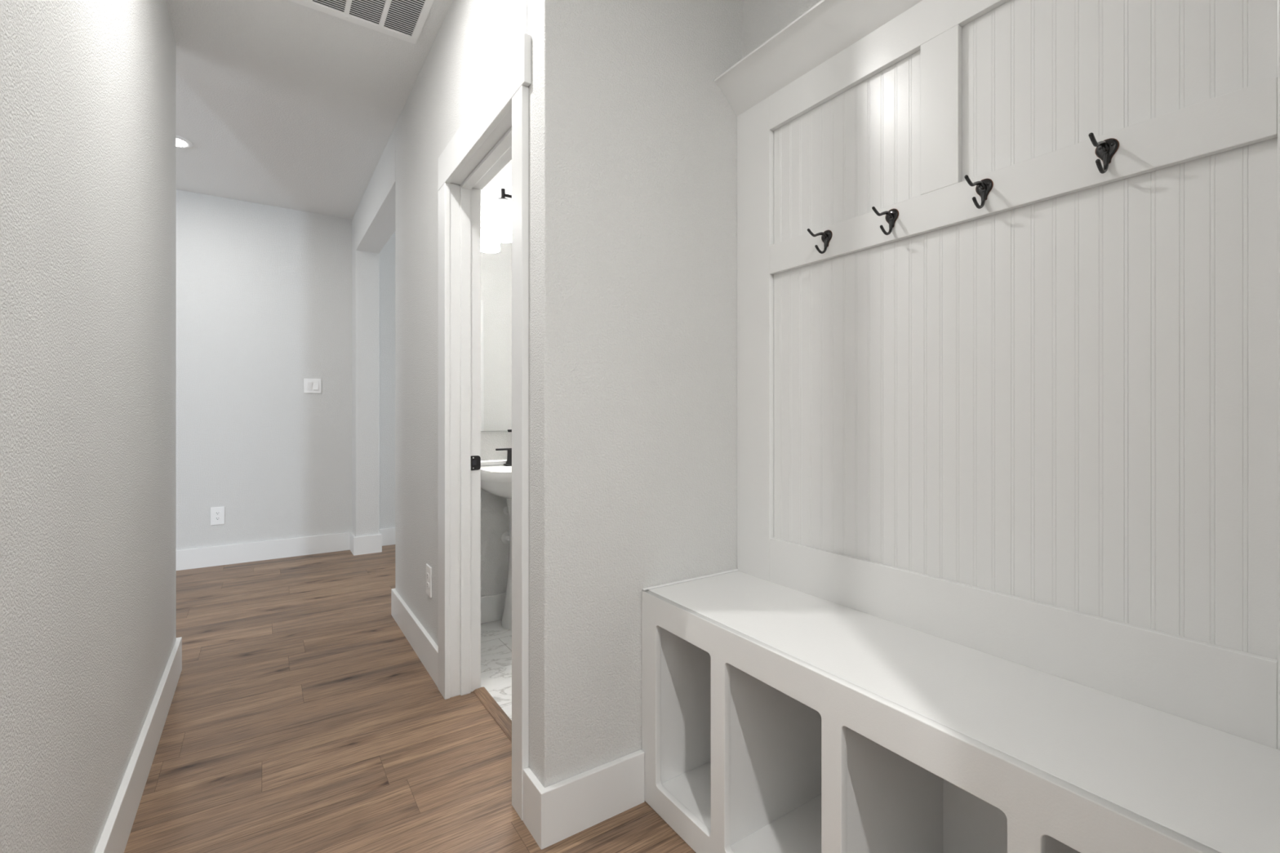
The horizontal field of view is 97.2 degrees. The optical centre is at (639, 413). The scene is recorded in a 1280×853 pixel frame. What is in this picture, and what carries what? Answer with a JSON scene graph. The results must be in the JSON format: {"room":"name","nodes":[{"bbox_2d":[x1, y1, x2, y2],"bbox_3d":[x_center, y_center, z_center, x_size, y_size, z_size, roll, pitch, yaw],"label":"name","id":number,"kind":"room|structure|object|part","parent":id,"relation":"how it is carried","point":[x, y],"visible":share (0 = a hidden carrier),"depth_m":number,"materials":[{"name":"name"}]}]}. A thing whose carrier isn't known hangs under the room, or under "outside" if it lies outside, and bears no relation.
{"room":"mudroom hallway","nodes":[
{"label":"mudroom hallway","id":0,"kind":"room"},
{"bbox_2d":[0,0,176,852],"bbox_3d":[-0.585,-0.242,0.198,0.120,2.750,5.380,0,0,-34],"label":"wall","id":1,"kind":"structure","parent":0,"point":[88,87],"depth_m":1.16,"materials":[{"name":"white paint"}]},
{"bbox_2d":[94,637,182,852],"bbox_3d":[-0.590,1.060,0.206,0.156,0.145,5.398,0,0,-34],"label":"baseboard","id":2,"kind":"structure","parent":1,"relation":"attached to","point":[114,837],"depth_m":1.66,"materials":[{"name":"white paint"}]},
{"bbox_2d":[176,189,395,550],"bbox_3d":[-2.991,-0.242,4.385,9.140,2.750,0.120,0,0,-34],"label":"wall","id":3,"kind":"structure","parent":0,"point":[264,292],"depth_m":4.38,"materials":[{"name":"white paint"}]},
{"bbox_2d":[210,506,224,525],"bbox_3d":[-3.147,0.763,4.203,0.084,0.132,0.009,0,0,-34],"label":"wall outlet","id":4,"kind":"object","parent":3,"relation":"attached to","point":[217,513],"visible":1,"depth_m":4.20,"materials":[{"name":"white plastic"}]},
{"bbox_2d":[176,532,350,570],"bbox_3d":[-4.532,1.060,3.272,5.100,0.145,0.018,0,0,-34],"label":"baseboard","id":5,"kind":"structure","parent":3,"relation":"attached to","point":[206,557],"depth_m":4.34,"materials":[{"name":"white paint"}]},
{"bbox_2d":[303,378,321,393],"bbox_3d":[-2.635,-0.222,4.542,0.122,0.117,0.015,0,0,-34],"label":"light switch","id":6,"kind":"object","parent":3,"relation":"attached to","point":[310,385],"visible":1,"depth_m":4.54,"materials":[{"name":"white plastic"}]},
{"bbox_2d":[378,527,395,546],"bbox_3d":[-0.746,1.060,5.803,3.592,0.145,0.018,0,0,-34],"label":"baseboard","id":7,"kind":"structure","parent":3,"relation":"attached to","point":[388,534],"depth_m":4.84,"materials":[{"name":"white paint"}]},
{"bbox_2d":[165,0,453,219],"bbox_3d":[-0.888,-1.677,1.239,9.140,0.120,7.688,0,0,-34],"label":"ceiling","id":8,"kind":"structure","parent":0,"point":[285,104],"depth_m":2.90,"materials":[{"name":"white paint"}]},
{"bbox_2d":[176,135,192,148],"bbox_3d":[-2.761,-1.609,3.339,0.180,0.017,0.180,0,0,-34],"label":"recessed light","id":9,"kind":"object","parent":8,"relation":"in","point":[181,142],"visible":0.43,"depth_m":3.35,"materials":[{"name":"white plastic"}]},
{"bbox_2d":[288,0,433,44],"bbox_3d":[-1.142,-1.612,1.981,0.803,0.010,0.613,0,0,-34],"label":"ceiling vent","id":10,"kind":"object","parent":8,"relation":"in","point":[403,20],"visible":1,"depth_m":2.27,"materials":[{"name":"white metal"}]},
{"bbox_3d":[-1.089,-1.610,2.017,0.110,0.003,0.532,0,0,-34],"label":"louver panel","id":11,"kind":"part","parent":10,"relation":"part of","materials":[{"name":"white metal"}]},
{"bbox_3d":[-0.983,-1.610,2.088,0.110,0.003,0.532,0,0,-34],"label":"louver panel","id":12,"kind":"part","parent":10,"relation":"part of","materials":[{"name":"white metal"}]},
{"bbox_3d":[-0.876,-1.610,2.160,0.110,0.003,0.532,0,0,-34],"label":"louver panel","id":13,"kind":"part","parent":10,"relation":"part of","materials":[{"name":"white metal"}]},
{"bbox_2d":[124,544,695,852],"bbox_3d":[-0.888,1.192,1.239,8.900,0.120,7.448,0,0,-34],"label":"floor","id":14,"kind":"structure","parent":0,"point":[302,717],"depth_m":1.95,"materials":[{"name":"brown wood"}]},
{"bbox_2d":[480,619,511,720],"bbox_3d":[0.057,1.129,2.745,1.655,0.005,1.498,0,0,-34],"label":"floor tile","id":15,"kind":"structure","parent":14,"relation":"on","point":[495,640],"depth_m":2.54,"materials":[{"name":"tile"}]},
{"bbox_2d":[480,448,511,630],"bbox_3d":[-0.571,0.644,2.946,0.550,0.965,0.470,0,0,-34],"label":"pedestal sink","id":16,"kind":"object","parent":15,"relation":"on","point":[495,475],"visible":0.23,"depth_m":2.96,"materials":[{"name":"white glazed ceramic"},{"name":"matt black metal"}]},
{"bbox_2d":[480,465,511,498],"bbox_3d":[-0.571,0.365,2.946,0.550,0.163,0.470,0,0,-34],"label":"basin","id":17,"kind":"object","parent":16,"relation":"in","point":[496,480],"depth_m":2.76,"materials":[{"name":"white ceramic"}]},
{"bbox_2d":[495,448,511,466],"bbox_3d":[-0.640,0.222,3.049,0.256,0.122,0.127,0,0,-34],"label":"faucet","id":18,"kind":"object","parent":16,"relation":"on","point":[508,462],"depth_m":3.04,"materials":[{"name":"black metal"}]},
{"bbox_2d":[641,568,1279,852],"bbox_3d":[0.544,0.823,1.215,0.404,0.617,1.340,0,0,-34],"label":"storage bench","id":19,"kind":"object","parent":14,"relation":"on","point":[776,718],"visible":0.99,"depth_m":1.16,"materials":[{"name":"white paint"}]},
{"bbox_3d":[0.206,0.803,1.728,0.372,0.522,0.016,0,0,-34],"label":"panel","id":20,"kind":"part","parent":19,"relation":"part of","materials":[{"name":"white paint"}]},
{"bbox_3d":[0.166,0.517,1.762,0.380,0.006,0.010,0,0,-34],"label":"seat trim","id":21,"kind":"part","parent":19,"relation":"part of","materials":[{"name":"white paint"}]},
{"bbox_3d":[0.550,1.073,1.214,0.372,0.018,1.308,0,0,-34],"label":"panel","id":22,"kind":"part","parent":19,"relation":"part of","materials":[{"name":"white paint"}]},
{"bbox_3d":[0.710,0.812,1.321,0.012,0.540,1.308,0,0,-34],"label":"panel","id":23,"kind":"part","parent":19,"relation":"part of","materials":[{"name":"white paint"}]},
{"bbox_2d":[351,0,527,646],"bbox_3d":[-1.290,-0.242,3.196,0.172,2.750,3.748,0,0,-34],"label":"wall","id":24,"kind":"structure","parent":0,"point":[474,38],"depth_m":2.76,"materials":[{"name":"white paint"}]},
{"bbox_2d":[350,531,382,555],"bbox_3d":[-2.263,1.060,4.652,0.208,0.145,0.246,0,0,-34],"label":"baseboard","id":25,"kind":"object","parent":24,"relation":"attached to","point":[372,544],"visible":0.85,"depth_m":4.55,"materials":[{"name":"white paint"}]},
{"bbox_2d":[391,588,438,688],"bbox_3d":[-1.035,1.060,2.799,0.190,0.145,1.032,0,0,-34],"label":"baseboard","id":26,"kind":"structure","parent":24,"relation":"attached to","point":[425,648],"depth_m":2.65,"materials":[{"name":"white paint"}]},
{"bbox_2d":[426,564,431,597],"bbox_3d":[-0.942,0.745,2.512,0.009,0.132,0.084,0,0,-34],"label":"wall outlet","id":27,"kind":"object","parent":24,"relation":"attached to","point":[428,569],"visible":1,"depth_m":2.50,"materials":[{"name":"white plastic"}]},
{"bbox_2d":[473,687,511,742],"bbox_3d":[-0.460,1.128,2.010,0.046,0.009,0.717,0,0,-34],"label":"threshold","id":28,"kind":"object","parent":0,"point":[501,718],"depth_m":2.13,"materials":[{"name":"brown wood"}]},
{"bbox_2d":[480,160,511,596],"bbox_3d":[-0.423,-0.242,3.568,1.777,2.750,0.397,0,0,-34],"label":"wall","id":29,"kind":"structure","parent":0,"point":[494,522],"depth_m":3.08,"materials":[{"name":"white paint"}]},
{"bbox_2d":[480,592,505,623],"bbox_3d":[-0.357,1.060,3.362,1.657,0.145,0.018,0,0,-34],"label":"baseboard","id":30,"kind":"structure","parent":29,"relation":"attached to","point":[491,606],"depth_m":3.06,"materials":[{"name":"white paint"}]},
{"bbox_2d":[480,459,506,466],"bbox_3d":[-0.694,0.269,3.129,0.540,0.028,0.029,0,0,-34],"label":"backsplash","id":31,"kind":"structure","parent":29,"relation":"attached to","point":[500,462],"depth_m":3.05,"materials":[{"name":"white"}]},
{"bbox_2d":[480,228,511,431],"bbox_3d":[-0.701,-0.445,3.136,0.540,1.096,0.012,0,0,-34],"label":"wall mirror","id":32,"kind":"object","parent":29,"relation":"attached to","point":[495,256],"visible":0.28,"depth_m":3.08,"materials":[{"name":"grey mirror"}]},
{"bbox_2d":[490,188,511,243],"bbox_3d":[-0.561,-1.079,3.124,0.558,0.317,0.186,0,0,-34],"label":"vanity light","id":33,"kind":"object","parent":29,"relation":"attached to","point":[501,210],"visible":0.27,"depth_m":2.93,"materials":[{"name":"white glass"}]},
{"bbox_2d":[527,0,742,787],"bbox_3d":[0.060,-0.242,1.771,0.832,2.750,0.122,0,0,-34],"label":"wall","id":34,"kind":"structure","parent":0,"point":[633,134],"depth_m":1.62,"materials":[{"name":"white paint"}]},
{"bbox_2d":[438,32,531,820],"bbox_3d":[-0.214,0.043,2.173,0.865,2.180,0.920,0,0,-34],"label":"door frame","id":35,"kind":"structure","parent":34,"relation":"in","point":[495,133],"depth_m":2.24,"materials":[{"name":"white paint"}]},
{"bbox_3d":[-0.792,0.110,2.278,0.021,2.045,0.104,0,0,-34],"label":"casing","id":36,"kind":"part","parent":35,"relation":"part of","materials":[{"name":"white paint"}]},
{"bbox_3d":[-0.671,0.202,2.300,0.042,0.059,0.002,0,0,-34],"label":"strike plate","id":37,"kind":"part","parent":35,"relation":"part of","materials":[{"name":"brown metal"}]},
{"bbox_3d":[-0.565,-0.980,1.939,0.021,0.134,0.920,0,0,-34],"label":"head casing","id":38,"kind":"part","parent":35,"relation":"part of","materials":[{"name":"white paint"}]},
{"bbox_3d":[-0.341,0.110,1.604,0.020,2.045,0.080,0,0,-34],"label":"casing","id":39,"kind":"part","parent":35,"relation":"part of","materials":[{"name":"white paint"}]},
{"bbox_2d":[523,749,644,849],"bbox_3d":[-0.156,1.060,1.605,0.326,0.145,0.124,0,0,-34],"label":"baseboard","id":40,"kind":"structure","parent":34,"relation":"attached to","point":[554,813],"depth_m":1.54,"materials":[{"name":"white paint"}]},
{"bbox_2d":[742,0,821,58],"bbox_3d":[0.764,-0.242,1.361,0.117,2.750,1.343,0,0,-34],"label":"wall","id":41,"kind":"structure","parent":0,"point":[762,20],"depth_m":1.80,"materials":[{"name":"white paint"}]},
{"bbox_2d":[714,0,1279,750],"bbox_3d":[0.663,-0.278,1.294,0.124,1.606,1.340,0,0,-34],"label":"wall paneling","id":42,"kind":"structure","parent":41,"relation":"attached to","point":[1037,427],"depth_m":1.18,"materials":[{"name":"white paint"}]},
{"bbox_3d":[0.663,-1.033,1.294,0.124,0.096,1.340,0,0,-34],"label":"crown molding","id":43,"kind":"part","parent":42,"relation":"part of","materials":[{"name":"white paint"}]},
{"bbox_2d":[807,228,832,253],"bbox_3d":[0.488,-0.476,1.551,0.083,0.069,0.036,0,0,-34],"label":"coat hook","id":44,"kind":"object","parent":42,"relation":"attached to","point":[826,237],"visible":1,"depth_m":1.56,"materials":[{"name":"brown metal"}]},
{"bbox_3d":[0.519,-0.487,1.571,0.006,0.046,0.034,0,0,-34],"label":"plate","id":45,"kind":"part","parent":44,"relation":"part of","materials":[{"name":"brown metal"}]},
{"bbox_2d":[871,206,898,235],"bbox_3d":[0.597,-0.476,1.388,0.083,0.069,0.036,0,0,-34],"label":"coat hook","id":46,"kind":"object","parent":42,"relation":"attached to","point":[891,215],"visible":1,"depth_m":1.40,"materials":[{"name":"brown metal"}]},
{"bbox_3d":[0.628,-0.487,1.409,0.006,0.046,0.034,0,0,-34],"label":"plate","id":47,"kind":"part","parent":46,"relation":"part of","materials":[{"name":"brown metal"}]},
{"bbox_3d":[0.703,-0.950,1.318,0.017,0.136,1.055,0,0,-34],"label":"rail","id":48,"kind":"part","parent":42,"relation":"part of","materials":[{"name":"white paint"}]},
{"bbox_2d":[964,174,993,208],"bbox_3d":[0.718,-0.476,1.208,0.083,0.069,0.036,0,0,-34],"label":"coat hook","id":49,"kind":"object","parent":42,"relation":"attached to","point":[983,188],"visible":1,"depth_m":1.22,"materials":[{"name":"brown metal"}]},
{"bbox_3d":[0.749,-0.487,1.228,0.006,0.046,0.034,0,0,-34],"label":"plate","id":50,"kind":"part","parent":49,"relation":"part of","materials":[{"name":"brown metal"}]},
{"bbox_3d":[0.703,-0.478,1.318,0.017,0.089,1.055,0,0,-34],"label":"hook rail","id":51,"kind":"part","parent":42,"relation":"part of","materials":[{"name":"white paint"}]},
{"bbox_3d":[0.703,0.456,1.318,0.017,0.139,1.055,0,0,-34],"label":"rail","id":52,"kind":"part","parent":42,"relation":"part of","materials":[{"name":"white paint"}]},
{"bbox_2d":[1088,132,1119,173],"bbox_3d":[0.837,-0.476,1.029,0.083,0.069,0.036,0,0,-34],"label":"coat hook","id":53,"kind":"object","parent":42,"relation":"attached to","point":[1105,149],"visible":1,"depth_m":1.04,"materials":[{"name":"brown metal"}]},
{"bbox_3d":[0.868,-0.487,1.049,0.006,0.046,0.034,0,0,-34],"label":"plate","id":54,"kind":"part","parent":53,"relation":"part of","materials":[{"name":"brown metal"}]}
]}

